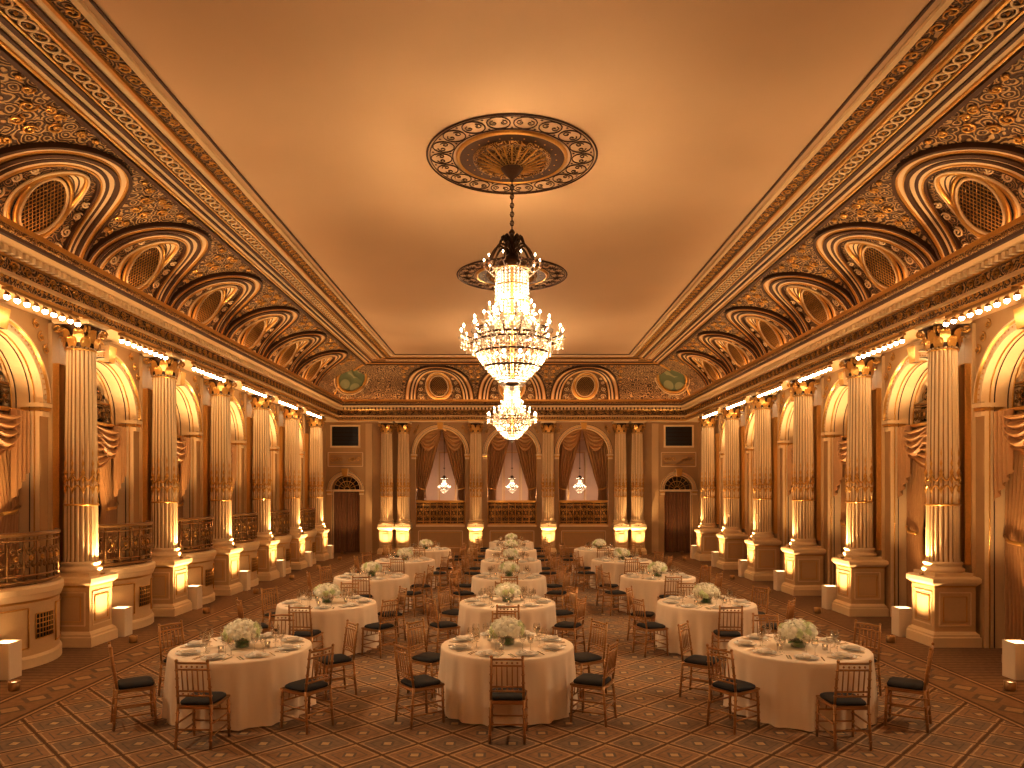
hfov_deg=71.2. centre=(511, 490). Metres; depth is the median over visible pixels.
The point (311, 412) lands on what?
track light
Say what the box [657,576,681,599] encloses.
dining chair
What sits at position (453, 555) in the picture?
dining chair
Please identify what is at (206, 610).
uplight
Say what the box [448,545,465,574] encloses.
dining chair
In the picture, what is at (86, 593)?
fluted column
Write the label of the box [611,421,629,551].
fluted column
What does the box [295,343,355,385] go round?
lunette
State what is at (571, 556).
dining chair
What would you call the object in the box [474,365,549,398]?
lunette
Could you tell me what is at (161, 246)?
lunette
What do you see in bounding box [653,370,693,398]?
medallion
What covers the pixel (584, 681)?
dining chair
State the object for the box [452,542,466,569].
dining chair
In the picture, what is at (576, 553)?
dining chair
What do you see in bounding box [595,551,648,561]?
place settings
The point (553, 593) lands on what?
dining chair
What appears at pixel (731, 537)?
fluted column
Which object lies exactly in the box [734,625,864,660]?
place settings
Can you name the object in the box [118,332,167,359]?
track light
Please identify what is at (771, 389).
track light
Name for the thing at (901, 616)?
uplight
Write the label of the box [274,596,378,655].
round banquet table
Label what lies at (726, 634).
dining chair
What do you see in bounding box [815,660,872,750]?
dining chair
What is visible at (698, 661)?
dining chair
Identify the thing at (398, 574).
place settings
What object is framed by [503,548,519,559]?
flower centerpiece
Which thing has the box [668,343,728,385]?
lunette
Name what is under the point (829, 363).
track light
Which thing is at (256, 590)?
uplight
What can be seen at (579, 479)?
crystal chandelier
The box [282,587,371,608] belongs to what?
place settings
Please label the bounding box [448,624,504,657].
place settings
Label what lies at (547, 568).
dining chair
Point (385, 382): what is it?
ceiling
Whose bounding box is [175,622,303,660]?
place settings
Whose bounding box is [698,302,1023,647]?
wall
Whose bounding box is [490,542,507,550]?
place settings
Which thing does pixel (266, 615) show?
dining chair
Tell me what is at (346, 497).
door
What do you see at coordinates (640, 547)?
dining chair
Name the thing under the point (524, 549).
place settings
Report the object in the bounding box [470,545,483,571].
dining chair
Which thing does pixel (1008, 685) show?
uplight
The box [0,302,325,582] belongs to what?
wall
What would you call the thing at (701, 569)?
dining chair
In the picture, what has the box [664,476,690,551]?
door
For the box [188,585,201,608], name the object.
box
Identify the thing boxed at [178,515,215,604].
balcony
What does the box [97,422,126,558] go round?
window curtain
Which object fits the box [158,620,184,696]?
dining chair
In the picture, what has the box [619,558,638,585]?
dining chair
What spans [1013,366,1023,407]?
window
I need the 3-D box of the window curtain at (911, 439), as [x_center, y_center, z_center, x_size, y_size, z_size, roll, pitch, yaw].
[8.318,0.645,14.165,0.344,4.050,2.094,0,0,0]
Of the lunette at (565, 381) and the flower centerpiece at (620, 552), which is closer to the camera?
the flower centerpiece at (620, 552)
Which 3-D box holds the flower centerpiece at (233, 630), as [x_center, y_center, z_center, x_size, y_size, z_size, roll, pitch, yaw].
[-3.323,1.742,8.800,0.494,0.353,0.503,0,0,-18]
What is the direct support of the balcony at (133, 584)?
on the floor
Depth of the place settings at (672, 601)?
12.21 m
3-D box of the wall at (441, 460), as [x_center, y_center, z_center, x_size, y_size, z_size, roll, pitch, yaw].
[0.000,-0.735,32.925,10.000,4.570,2.950,0,0,0]
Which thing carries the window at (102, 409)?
in the wall at (32, 357)
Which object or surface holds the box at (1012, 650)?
on the floor
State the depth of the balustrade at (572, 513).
30.93 m
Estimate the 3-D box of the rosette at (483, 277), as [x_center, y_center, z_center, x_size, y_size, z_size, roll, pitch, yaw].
[0.000,-5.152,17.400,2.690,0.203,2.690,0,0,0]
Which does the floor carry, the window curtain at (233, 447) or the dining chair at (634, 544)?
the dining chair at (634, 544)
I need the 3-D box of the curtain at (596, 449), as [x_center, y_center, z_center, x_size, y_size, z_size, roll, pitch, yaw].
[3.100,-0.600,31.512,2.360,4.280,0.355,0,0,0]
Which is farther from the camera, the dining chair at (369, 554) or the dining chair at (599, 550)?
the dining chair at (599, 550)
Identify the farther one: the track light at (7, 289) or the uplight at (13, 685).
the track light at (7, 289)
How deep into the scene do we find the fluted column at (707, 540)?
27.57 m
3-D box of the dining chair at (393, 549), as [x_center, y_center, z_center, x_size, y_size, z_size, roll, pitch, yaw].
[-3.868,2.209,24.264,0.487,0.944,0.433,0,0,32]
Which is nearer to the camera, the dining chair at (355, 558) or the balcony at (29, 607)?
the balcony at (29, 607)
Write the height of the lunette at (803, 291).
1.480 m
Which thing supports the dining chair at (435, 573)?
on the floor
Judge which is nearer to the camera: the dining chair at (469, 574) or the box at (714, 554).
the dining chair at (469, 574)
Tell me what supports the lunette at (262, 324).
attached to the ceiling at (385, 382)
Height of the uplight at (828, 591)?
0.520 m
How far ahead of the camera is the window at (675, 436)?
30.96 m
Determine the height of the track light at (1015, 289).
0.232 m
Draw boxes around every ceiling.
[81,0,942,354]
[319,357,704,398]
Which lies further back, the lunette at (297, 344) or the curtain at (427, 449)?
the curtain at (427, 449)
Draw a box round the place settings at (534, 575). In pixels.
[476,564,540,579]
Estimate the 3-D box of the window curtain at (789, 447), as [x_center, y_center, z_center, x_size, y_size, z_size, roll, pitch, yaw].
[8.318,0.645,20.225,0.344,4.050,2.094,0,0,0]
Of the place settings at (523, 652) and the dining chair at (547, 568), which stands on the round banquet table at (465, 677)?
the place settings at (523, 652)
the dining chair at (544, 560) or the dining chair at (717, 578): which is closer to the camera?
the dining chair at (717, 578)
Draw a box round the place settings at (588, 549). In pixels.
[578,541,595,550]
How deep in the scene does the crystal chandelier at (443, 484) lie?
32.62 m
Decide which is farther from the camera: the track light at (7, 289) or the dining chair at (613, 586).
the dining chair at (613, 586)
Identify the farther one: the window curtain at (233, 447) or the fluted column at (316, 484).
the fluted column at (316, 484)
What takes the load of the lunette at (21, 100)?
attached to the ceiling at (385, 382)
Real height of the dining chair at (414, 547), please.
0.944 m
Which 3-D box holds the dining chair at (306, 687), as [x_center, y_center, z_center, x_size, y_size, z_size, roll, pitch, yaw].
[-2.316,2.209,8.137,0.487,0.944,0.433,0,0,34]
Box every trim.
[0,0,1023,364]
[0,214,1023,421]
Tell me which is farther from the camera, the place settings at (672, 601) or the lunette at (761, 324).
the lunette at (761, 324)
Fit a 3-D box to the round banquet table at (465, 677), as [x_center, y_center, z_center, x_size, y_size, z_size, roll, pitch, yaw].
[-0.056,2.294,8.961,1.758,0.748,1.775,0,0,44]
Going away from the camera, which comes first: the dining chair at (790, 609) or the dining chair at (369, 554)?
the dining chair at (790, 609)
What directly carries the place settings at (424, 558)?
on the round banquet table at (411, 567)
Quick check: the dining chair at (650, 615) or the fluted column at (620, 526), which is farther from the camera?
the fluted column at (620, 526)
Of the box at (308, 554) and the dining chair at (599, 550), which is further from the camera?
the box at (308, 554)
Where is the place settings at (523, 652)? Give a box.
[508,623,566,657]
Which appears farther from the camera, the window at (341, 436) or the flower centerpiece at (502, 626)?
the window at (341, 436)
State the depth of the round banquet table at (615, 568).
19.22 m
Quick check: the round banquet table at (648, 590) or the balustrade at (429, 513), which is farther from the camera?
the balustrade at (429, 513)
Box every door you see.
[333,476,359,551]
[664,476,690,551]
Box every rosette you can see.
[426,113,597,194]
[457,258,566,290]
[471,323,552,340]
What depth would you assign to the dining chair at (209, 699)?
7.43 m
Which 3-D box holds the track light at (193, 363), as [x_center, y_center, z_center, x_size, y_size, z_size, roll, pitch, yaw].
[-7.309,-2.869,17.195,0.163,0.232,1.770,0,0,0]
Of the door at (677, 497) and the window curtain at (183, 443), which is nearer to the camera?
the window curtain at (183, 443)
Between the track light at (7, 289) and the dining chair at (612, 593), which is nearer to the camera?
the track light at (7, 289)
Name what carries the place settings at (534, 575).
on the round banquet table at (479, 584)
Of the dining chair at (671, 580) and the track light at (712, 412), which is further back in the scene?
the track light at (712, 412)
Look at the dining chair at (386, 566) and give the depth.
17.50 m
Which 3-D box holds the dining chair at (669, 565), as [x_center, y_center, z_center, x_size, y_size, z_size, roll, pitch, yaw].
[4.055,2.209,19.284,0.487,0.944,0.433,0,0,28]
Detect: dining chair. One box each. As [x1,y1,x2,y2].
[108,641,156,731]
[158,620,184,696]
[174,659,230,749]
[236,597,270,633]
[261,586,278,633]
[268,612,294,635]
[280,643,334,734]
[288,605,323,656]
[306,571,316,596]
[314,619,358,699]
[319,565,332,583]
[340,582,358,595]
[352,576,373,598]
[353,555,370,572]
[361,597,398,658]
[362,551,372,571]
[377,562,390,571]
[378,586,406,641]
[383,545,388,557]
[389,542,398,557]
[390,558,404,573]
[393,641,444,729]
[397,571,424,616]
[406,618,439,698]
[410,564,433,606]
[414,547,425,556]
[425,596,460,652]
[427,555,448,590]
[436,551,454,584]
[437,584,458,635]
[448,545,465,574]
[449,571,475,608]
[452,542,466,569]
[452,564,470,605]
[461,556,480,590]
[464,551,479,582]
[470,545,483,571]
[473,542,484,566]
[475,538,485,555]
[477,536,488,555]
[488,655,527,744]
[491,611,516,622]
[496,604,519,619]
[500,575,518,585]
[534,537,545,554]
[536,538,547,564]
[537,542,549,566]
[538,545,550,566]
[539,556,559,589]
[542,551,555,583]
[544,571,570,610]
[547,564,566,602]
[552,596,586,652]
[556,585,577,638]
[559,542,572,568]
[561,545,578,571]
[569,639,618,726]
[572,551,590,585]
[574,618,607,697]
[575,555,596,591]
[595,564,619,607]
[597,547,608,557]
[601,570,627,615]
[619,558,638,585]
[625,542,635,557]
[626,586,655,641]
[631,596,668,657]
[638,545,641,556]
[639,562,648,571]
[654,551,663,561]
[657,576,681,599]
[666,555,672,572]
[677,581,695,595]
[677,620,721,700]
[697,565,711,584]
[706,644,760,734]
[711,605,743,665]
[714,571,722,591]
[750,585,768,627]
[752,613,778,633]
[759,598,795,633]
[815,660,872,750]
[852,620,881,695]
[883,642,934,732]
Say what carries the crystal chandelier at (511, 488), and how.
hanging from the wall at (441, 460)
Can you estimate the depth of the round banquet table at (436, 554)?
22.93 m
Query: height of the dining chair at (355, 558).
0.944 m
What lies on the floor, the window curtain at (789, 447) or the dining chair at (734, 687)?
the dining chair at (734, 687)
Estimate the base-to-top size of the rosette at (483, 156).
0.203 m
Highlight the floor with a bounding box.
[0,552,1023,767]
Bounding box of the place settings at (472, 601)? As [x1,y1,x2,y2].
[464,586,550,607]
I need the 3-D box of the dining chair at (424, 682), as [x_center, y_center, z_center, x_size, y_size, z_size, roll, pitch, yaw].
[-1.087,2.209,8.296,0.487,0.944,0.433,0,0,-37]
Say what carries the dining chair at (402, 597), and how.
on the floor
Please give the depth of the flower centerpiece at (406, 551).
19.78 m
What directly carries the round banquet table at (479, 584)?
on the floor
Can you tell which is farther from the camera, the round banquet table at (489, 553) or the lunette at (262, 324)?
the round banquet table at (489, 553)
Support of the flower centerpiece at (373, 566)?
on the round banquet table at (384, 589)
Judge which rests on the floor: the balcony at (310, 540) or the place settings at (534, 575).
the balcony at (310, 540)
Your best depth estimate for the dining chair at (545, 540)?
26.15 m
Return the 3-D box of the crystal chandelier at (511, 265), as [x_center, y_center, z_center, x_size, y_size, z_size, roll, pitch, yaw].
[0.000,-3.322,11.270,1.677,3.495,1.677,0,0,34]
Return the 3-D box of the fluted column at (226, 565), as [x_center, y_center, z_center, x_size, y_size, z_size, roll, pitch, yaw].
[-7.620,-0.150,18.710,0.840,5.660,0.840,0,0,0]
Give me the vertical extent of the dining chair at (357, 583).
0.944 m
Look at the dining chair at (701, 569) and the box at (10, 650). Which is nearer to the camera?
the box at (10, 650)
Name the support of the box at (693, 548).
on the floor
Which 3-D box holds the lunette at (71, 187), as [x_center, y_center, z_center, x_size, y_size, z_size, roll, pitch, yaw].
[-6.320,-4.510,11.135,2.700,1.480,3.030,0,0,0]
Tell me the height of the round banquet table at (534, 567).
0.748 m
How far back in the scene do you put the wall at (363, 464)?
31.00 m
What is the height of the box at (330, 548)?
0.520 m
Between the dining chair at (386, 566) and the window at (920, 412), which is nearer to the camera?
the window at (920, 412)
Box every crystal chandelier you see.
[438,468,449,493]
[458,164,565,390]
[486,336,537,442]
[506,468,517,492]
[574,468,585,493]
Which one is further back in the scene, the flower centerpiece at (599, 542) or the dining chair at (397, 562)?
the flower centerpiece at (599, 542)
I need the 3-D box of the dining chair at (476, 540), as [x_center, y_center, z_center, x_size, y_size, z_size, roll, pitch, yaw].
[-1.082,2.209,26.373,0.487,0.944,0.433,0,0,-24]
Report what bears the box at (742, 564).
on the floor
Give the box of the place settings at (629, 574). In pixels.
[625,565,690,579]
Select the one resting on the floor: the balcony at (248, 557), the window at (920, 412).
the balcony at (248, 557)
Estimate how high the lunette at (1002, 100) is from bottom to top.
1.480 m
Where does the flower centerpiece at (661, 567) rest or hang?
on the round banquet table at (648, 590)
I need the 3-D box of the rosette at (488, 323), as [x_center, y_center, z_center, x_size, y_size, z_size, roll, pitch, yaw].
[0.000,-5.152,23.500,2.690,0.203,2.690,0,0,0]
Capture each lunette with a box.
[0,55,63,132]
[0,110,170,259]
[86,201,236,304]
[168,257,280,334]
[224,295,312,356]
[264,322,337,372]
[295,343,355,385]
[398,365,475,398]
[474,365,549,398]
[548,365,625,398]
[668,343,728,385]
[686,322,759,372]
[711,295,799,356]
[743,257,855,334]
[787,201,937,304]
[853,110,1023,259]
[960,55,1023,132]
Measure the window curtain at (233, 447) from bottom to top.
2.800 m
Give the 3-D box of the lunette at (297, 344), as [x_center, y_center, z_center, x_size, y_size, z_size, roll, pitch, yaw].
[-6.320,-4.510,23.255,2.700,1.480,3.030,0,0,0]
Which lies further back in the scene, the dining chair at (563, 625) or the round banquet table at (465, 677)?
the dining chair at (563, 625)
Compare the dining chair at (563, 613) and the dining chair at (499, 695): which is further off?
the dining chair at (563, 613)
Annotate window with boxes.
[0,366,10,407]
[97,378,110,521]
[330,425,359,447]
[664,425,693,447]
[913,378,926,552]
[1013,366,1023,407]
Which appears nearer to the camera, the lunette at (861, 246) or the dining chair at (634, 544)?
the lunette at (861, 246)
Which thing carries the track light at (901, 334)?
attached to the wall at (991, 357)
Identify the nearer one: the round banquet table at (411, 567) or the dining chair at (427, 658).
the dining chair at (427, 658)
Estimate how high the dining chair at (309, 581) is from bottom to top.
0.944 m
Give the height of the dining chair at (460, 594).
0.944 m
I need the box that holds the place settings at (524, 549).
[512,543,532,550]
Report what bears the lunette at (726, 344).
attached to the ceiling at (385, 382)
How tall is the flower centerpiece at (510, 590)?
0.341 m
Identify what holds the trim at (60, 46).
attached to the ceiling at (385, 382)
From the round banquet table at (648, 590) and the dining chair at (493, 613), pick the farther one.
the round banquet table at (648, 590)
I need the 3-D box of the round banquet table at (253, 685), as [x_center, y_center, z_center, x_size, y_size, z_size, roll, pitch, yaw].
[-3.321,2.294,8.796,1.758,0.748,1.775,0,0,-17]
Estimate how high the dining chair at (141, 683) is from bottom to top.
0.944 m
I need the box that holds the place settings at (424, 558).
[378,552,431,561]
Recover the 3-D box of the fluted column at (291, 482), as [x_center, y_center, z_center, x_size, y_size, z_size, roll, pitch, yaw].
[-7.620,-0.150,24.770,0.840,5.660,0.840,0,0,0]
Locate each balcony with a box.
[0,527,63,669]
[98,520,155,629]
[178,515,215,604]
[232,512,259,586]
[271,509,291,573]
[300,507,316,563]
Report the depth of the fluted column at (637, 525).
30.42 m
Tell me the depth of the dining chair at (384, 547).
22.91 m
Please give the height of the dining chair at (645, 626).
0.944 m
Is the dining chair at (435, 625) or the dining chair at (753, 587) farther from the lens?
the dining chair at (753, 587)
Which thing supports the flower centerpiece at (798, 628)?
on the round banquet table at (789, 688)
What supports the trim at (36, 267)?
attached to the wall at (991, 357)
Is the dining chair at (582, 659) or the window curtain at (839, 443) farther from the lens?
the window curtain at (839, 443)
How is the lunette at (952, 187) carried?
attached to the ceiling at (385, 382)
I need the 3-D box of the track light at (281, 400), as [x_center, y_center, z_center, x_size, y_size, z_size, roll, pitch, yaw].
[-7.309,-2.869,23.255,0.163,0.232,1.770,0,0,0]
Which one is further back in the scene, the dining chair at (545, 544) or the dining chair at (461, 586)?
the dining chair at (545, 544)
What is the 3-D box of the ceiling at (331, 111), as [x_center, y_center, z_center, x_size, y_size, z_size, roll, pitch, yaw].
[0.000,-5.250,11.955,9.940,0.001,31.910,0,0,0]
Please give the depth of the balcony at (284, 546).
22.96 m
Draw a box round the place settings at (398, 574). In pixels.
[338,565,404,579]
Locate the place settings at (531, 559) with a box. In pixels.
[485,552,537,562]
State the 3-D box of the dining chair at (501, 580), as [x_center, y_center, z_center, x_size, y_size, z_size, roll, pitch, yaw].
[-0.041,2.209,14.933,0.433,0.944,0.487,0,0,4]
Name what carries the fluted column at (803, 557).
on the floor
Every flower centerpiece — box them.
[220,618,261,647]
[313,583,341,602]
[361,560,382,575]
[397,547,413,559]
[419,539,432,548]
[487,616,525,644]
[493,582,520,601]
[498,560,519,576]
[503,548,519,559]
[504,539,517,547]
[505,533,517,539]
[592,539,605,548]
[613,548,629,559]
[647,561,668,576]
[692,582,720,602]
[777,618,817,647]
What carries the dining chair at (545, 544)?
on the floor
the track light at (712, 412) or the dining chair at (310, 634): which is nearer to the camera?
the dining chair at (310, 634)
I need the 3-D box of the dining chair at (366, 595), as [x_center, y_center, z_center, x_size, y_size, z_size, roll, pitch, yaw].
[-3.126,2.209,14.929,0.433,0.944,0.487,0,0,-4]
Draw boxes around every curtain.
[0,406,29,576]
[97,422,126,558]
[177,435,190,545]
[231,444,236,493]
[417,430,464,499]
[488,431,535,499]
[559,430,606,499]
[787,444,792,496]
[833,435,846,553]
[897,422,926,607]
[994,406,1023,639]
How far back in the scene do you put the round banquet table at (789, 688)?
8.10 m
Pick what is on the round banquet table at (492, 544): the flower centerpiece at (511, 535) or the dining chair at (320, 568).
the flower centerpiece at (511, 535)
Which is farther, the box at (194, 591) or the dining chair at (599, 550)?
the dining chair at (599, 550)
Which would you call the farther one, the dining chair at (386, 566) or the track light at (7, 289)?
the dining chair at (386, 566)
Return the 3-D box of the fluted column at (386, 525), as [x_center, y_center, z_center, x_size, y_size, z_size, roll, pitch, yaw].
[-5.370,-0.150,30.640,0.730,5.660,0.730,0,0,0]
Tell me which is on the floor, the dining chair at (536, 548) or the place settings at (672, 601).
the dining chair at (536, 548)
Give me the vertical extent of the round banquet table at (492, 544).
0.748 m
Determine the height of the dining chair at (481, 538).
0.944 m
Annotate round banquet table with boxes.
[162,634,315,732]
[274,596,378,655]
[333,572,411,612]
[375,557,436,590]
[399,547,451,572]
[436,633,577,726]
[456,595,557,636]
[470,572,547,597]
[480,558,541,572]
[485,548,536,558]
[489,541,533,548]
[572,547,616,572]
[590,557,652,589]
[619,572,695,613]
[653,596,758,657]
[723,634,878,731]
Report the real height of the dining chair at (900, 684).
0.944 m
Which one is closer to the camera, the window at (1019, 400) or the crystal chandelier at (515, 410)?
the window at (1019, 400)
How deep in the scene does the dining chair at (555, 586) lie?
16.64 m
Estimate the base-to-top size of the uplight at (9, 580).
0.120 m
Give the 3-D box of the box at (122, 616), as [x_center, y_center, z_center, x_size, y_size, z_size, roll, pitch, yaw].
[-7.260,2.420,13.290,0.275,0.520,0.275,0,0,0]
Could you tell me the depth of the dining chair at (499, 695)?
7.59 m
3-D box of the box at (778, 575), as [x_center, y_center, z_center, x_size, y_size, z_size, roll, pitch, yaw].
[7.260,2.420,19.350,0.275,0.520,0.275,0,0,0]
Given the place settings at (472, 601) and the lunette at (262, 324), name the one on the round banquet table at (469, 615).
the place settings at (472, 601)
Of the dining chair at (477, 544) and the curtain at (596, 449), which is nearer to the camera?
the dining chair at (477, 544)
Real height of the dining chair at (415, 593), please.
0.944 m
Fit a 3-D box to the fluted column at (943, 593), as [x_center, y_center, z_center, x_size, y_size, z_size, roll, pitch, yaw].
[7.620,-0.150,12.650,0.840,5.660,0.840,0,0,0]
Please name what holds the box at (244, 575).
on the floor
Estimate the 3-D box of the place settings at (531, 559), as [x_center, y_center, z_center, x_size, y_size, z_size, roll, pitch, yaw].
[-0.030,1.803,19.800,1.467,0.230,1.467,0,0,-7]
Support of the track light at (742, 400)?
attached to the wall at (991, 357)
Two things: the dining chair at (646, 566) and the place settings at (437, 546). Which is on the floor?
the dining chair at (646, 566)
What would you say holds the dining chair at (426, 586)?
on the floor
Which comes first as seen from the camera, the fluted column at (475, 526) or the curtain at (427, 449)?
the fluted column at (475, 526)
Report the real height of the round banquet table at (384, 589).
0.748 m
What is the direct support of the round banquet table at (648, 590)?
on the floor
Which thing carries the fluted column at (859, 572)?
on the floor
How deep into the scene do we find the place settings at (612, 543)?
23.69 m
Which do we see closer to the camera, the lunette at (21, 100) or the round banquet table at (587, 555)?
the lunette at (21, 100)
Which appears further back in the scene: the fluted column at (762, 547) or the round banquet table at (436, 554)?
the round banquet table at (436, 554)
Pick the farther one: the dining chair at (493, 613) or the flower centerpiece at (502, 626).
the dining chair at (493, 613)
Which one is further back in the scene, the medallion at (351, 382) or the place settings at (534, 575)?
the medallion at (351, 382)
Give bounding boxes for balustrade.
[416,500,464,526]
[488,500,535,526]
[559,500,607,526]
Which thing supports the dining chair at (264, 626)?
on the floor
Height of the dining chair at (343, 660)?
0.944 m
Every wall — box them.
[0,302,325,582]
[326,422,697,552]
[426,430,597,499]
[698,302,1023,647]
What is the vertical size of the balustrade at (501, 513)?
1.145 m
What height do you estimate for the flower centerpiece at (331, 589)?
0.341 m
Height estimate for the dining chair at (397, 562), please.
0.944 m
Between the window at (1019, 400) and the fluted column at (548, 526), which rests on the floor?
the fluted column at (548, 526)
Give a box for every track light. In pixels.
[2,286,80,326]
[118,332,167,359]
[191,361,225,381]
[241,382,266,396]
[278,396,297,408]
[305,408,321,417]
[702,408,718,417]
[726,396,745,408]
[757,382,782,396]
[798,361,832,381]
[856,332,905,359]
[943,286,1021,326]
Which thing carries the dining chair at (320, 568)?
on the floor
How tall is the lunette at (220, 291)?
1.480 m
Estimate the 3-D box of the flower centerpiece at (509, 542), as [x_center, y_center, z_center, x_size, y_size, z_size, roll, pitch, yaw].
[-0.028,1.748,23.502,0.498,0.341,0.496,0,0,18]
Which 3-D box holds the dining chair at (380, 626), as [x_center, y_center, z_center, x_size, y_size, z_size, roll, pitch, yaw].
[-2.152,2.209,11.709,0.487,0.944,0.433,0,0,36]
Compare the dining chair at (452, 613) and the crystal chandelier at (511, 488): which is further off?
the crystal chandelier at (511, 488)
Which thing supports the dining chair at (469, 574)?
on the floor
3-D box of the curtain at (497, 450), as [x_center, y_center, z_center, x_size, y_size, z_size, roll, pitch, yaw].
[0.000,-0.600,31.512,2.360,4.280,0.355,0,0,0]
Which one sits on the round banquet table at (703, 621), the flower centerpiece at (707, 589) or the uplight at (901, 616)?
the flower centerpiece at (707, 589)
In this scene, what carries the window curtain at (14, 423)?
hanging from the wall at (32, 357)
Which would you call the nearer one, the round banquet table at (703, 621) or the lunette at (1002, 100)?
the lunette at (1002, 100)
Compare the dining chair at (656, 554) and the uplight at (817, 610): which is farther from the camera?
the dining chair at (656, 554)
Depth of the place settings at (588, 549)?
23.49 m
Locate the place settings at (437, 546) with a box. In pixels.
[408,541,447,550]
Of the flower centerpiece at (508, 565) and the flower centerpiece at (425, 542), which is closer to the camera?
the flower centerpiece at (508, 565)
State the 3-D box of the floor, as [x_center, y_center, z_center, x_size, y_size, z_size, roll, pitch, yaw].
[0.000,2.680,15.500,18.620,0.001,39.000,0,0,0]
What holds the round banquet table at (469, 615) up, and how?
on the floor
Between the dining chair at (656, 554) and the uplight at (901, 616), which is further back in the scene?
the dining chair at (656, 554)
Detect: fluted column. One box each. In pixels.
[51,318,117,647]
[142,352,191,616]
[203,375,242,595]
[247,392,279,580]
[280,404,307,569]
[305,414,329,560]
[377,421,395,553]
[394,421,412,552]
[467,421,483,553]
[540,421,556,553]
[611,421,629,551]
[628,421,646,553]
[694,414,721,560]
[716,404,747,569]
[744,392,781,580]
[781,375,825,595]
[832,352,888,616]
[906,318,981,647]
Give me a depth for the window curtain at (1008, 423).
11.92 m
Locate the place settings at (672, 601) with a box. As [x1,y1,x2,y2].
[663,588,750,608]
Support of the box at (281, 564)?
on the floor
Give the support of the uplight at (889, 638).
on the floor
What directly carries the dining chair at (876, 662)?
on the floor
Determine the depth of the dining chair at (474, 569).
20.37 m
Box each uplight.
[7,680,20,691]
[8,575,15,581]
[129,635,137,642]
[203,607,209,613]
[253,588,258,593]
[814,607,820,613]
[886,635,894,642]
[1003,680,1016,691]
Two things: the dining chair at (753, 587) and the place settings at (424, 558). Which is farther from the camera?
the place settings at (424, 558)
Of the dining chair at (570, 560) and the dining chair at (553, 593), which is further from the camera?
the dining chair at (570, 560)
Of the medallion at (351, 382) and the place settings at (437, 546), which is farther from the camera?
the medallion at (351, 382)
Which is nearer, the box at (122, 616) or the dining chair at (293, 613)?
the dining chair at (293, 613)
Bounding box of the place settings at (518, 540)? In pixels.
[493,537,529,542]
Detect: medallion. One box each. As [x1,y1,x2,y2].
[330,370,369,398]
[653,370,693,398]
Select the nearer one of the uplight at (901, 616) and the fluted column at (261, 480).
the uplight at (901, 616)
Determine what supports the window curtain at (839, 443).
hanging from the wall at (991, 357)
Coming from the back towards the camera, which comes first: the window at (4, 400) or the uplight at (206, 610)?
the uplight at (206, 610)
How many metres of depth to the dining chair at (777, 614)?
10.18 m
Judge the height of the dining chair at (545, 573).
0.944 m
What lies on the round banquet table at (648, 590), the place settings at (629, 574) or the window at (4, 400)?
the place settings at (629, 574)
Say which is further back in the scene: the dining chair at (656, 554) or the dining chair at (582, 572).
the dining chair at (656, 554)
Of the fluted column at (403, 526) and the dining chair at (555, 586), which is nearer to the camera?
the dining chair at (555, 586)
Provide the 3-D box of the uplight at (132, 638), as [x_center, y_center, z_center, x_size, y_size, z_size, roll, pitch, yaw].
[-6.700,2.620,12.650,0.150,0.120,0.150,0,0,0]
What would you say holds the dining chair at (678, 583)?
on the floor
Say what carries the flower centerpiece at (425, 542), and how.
on the round banquet table at (436, 554)
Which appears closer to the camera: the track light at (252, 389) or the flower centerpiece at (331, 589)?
the flower centerpiece at (331, 589)
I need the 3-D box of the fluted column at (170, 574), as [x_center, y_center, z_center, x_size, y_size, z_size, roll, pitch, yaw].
[-7.620,-0.150,15.680,0.840,5.660,0.840,0,0,0]
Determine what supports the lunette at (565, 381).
attached to the ceiling at (385, 382)
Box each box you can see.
[0,640,21,679]
[112,606,132,636]
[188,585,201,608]
[239,570,250,590]
[277,560,285,576]
[305,551,312,566]
[327,545,333,558]
[690,545,696,558]
[711,551,718,566]
[738,560,746,576]
[773,570,784,590]
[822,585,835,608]
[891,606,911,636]
[1002,640,1023,679]
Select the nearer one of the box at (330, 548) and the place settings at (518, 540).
the place settings at (518, 540)
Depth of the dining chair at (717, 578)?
15.35 m
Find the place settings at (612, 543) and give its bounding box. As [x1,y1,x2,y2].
[600,543,619,549]
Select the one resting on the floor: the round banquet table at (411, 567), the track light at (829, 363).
the round banquet table at (411, 567)
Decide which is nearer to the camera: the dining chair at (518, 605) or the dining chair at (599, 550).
the dining chair at (518, 605)
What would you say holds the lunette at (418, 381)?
attached to the ceiling at (385, 382)

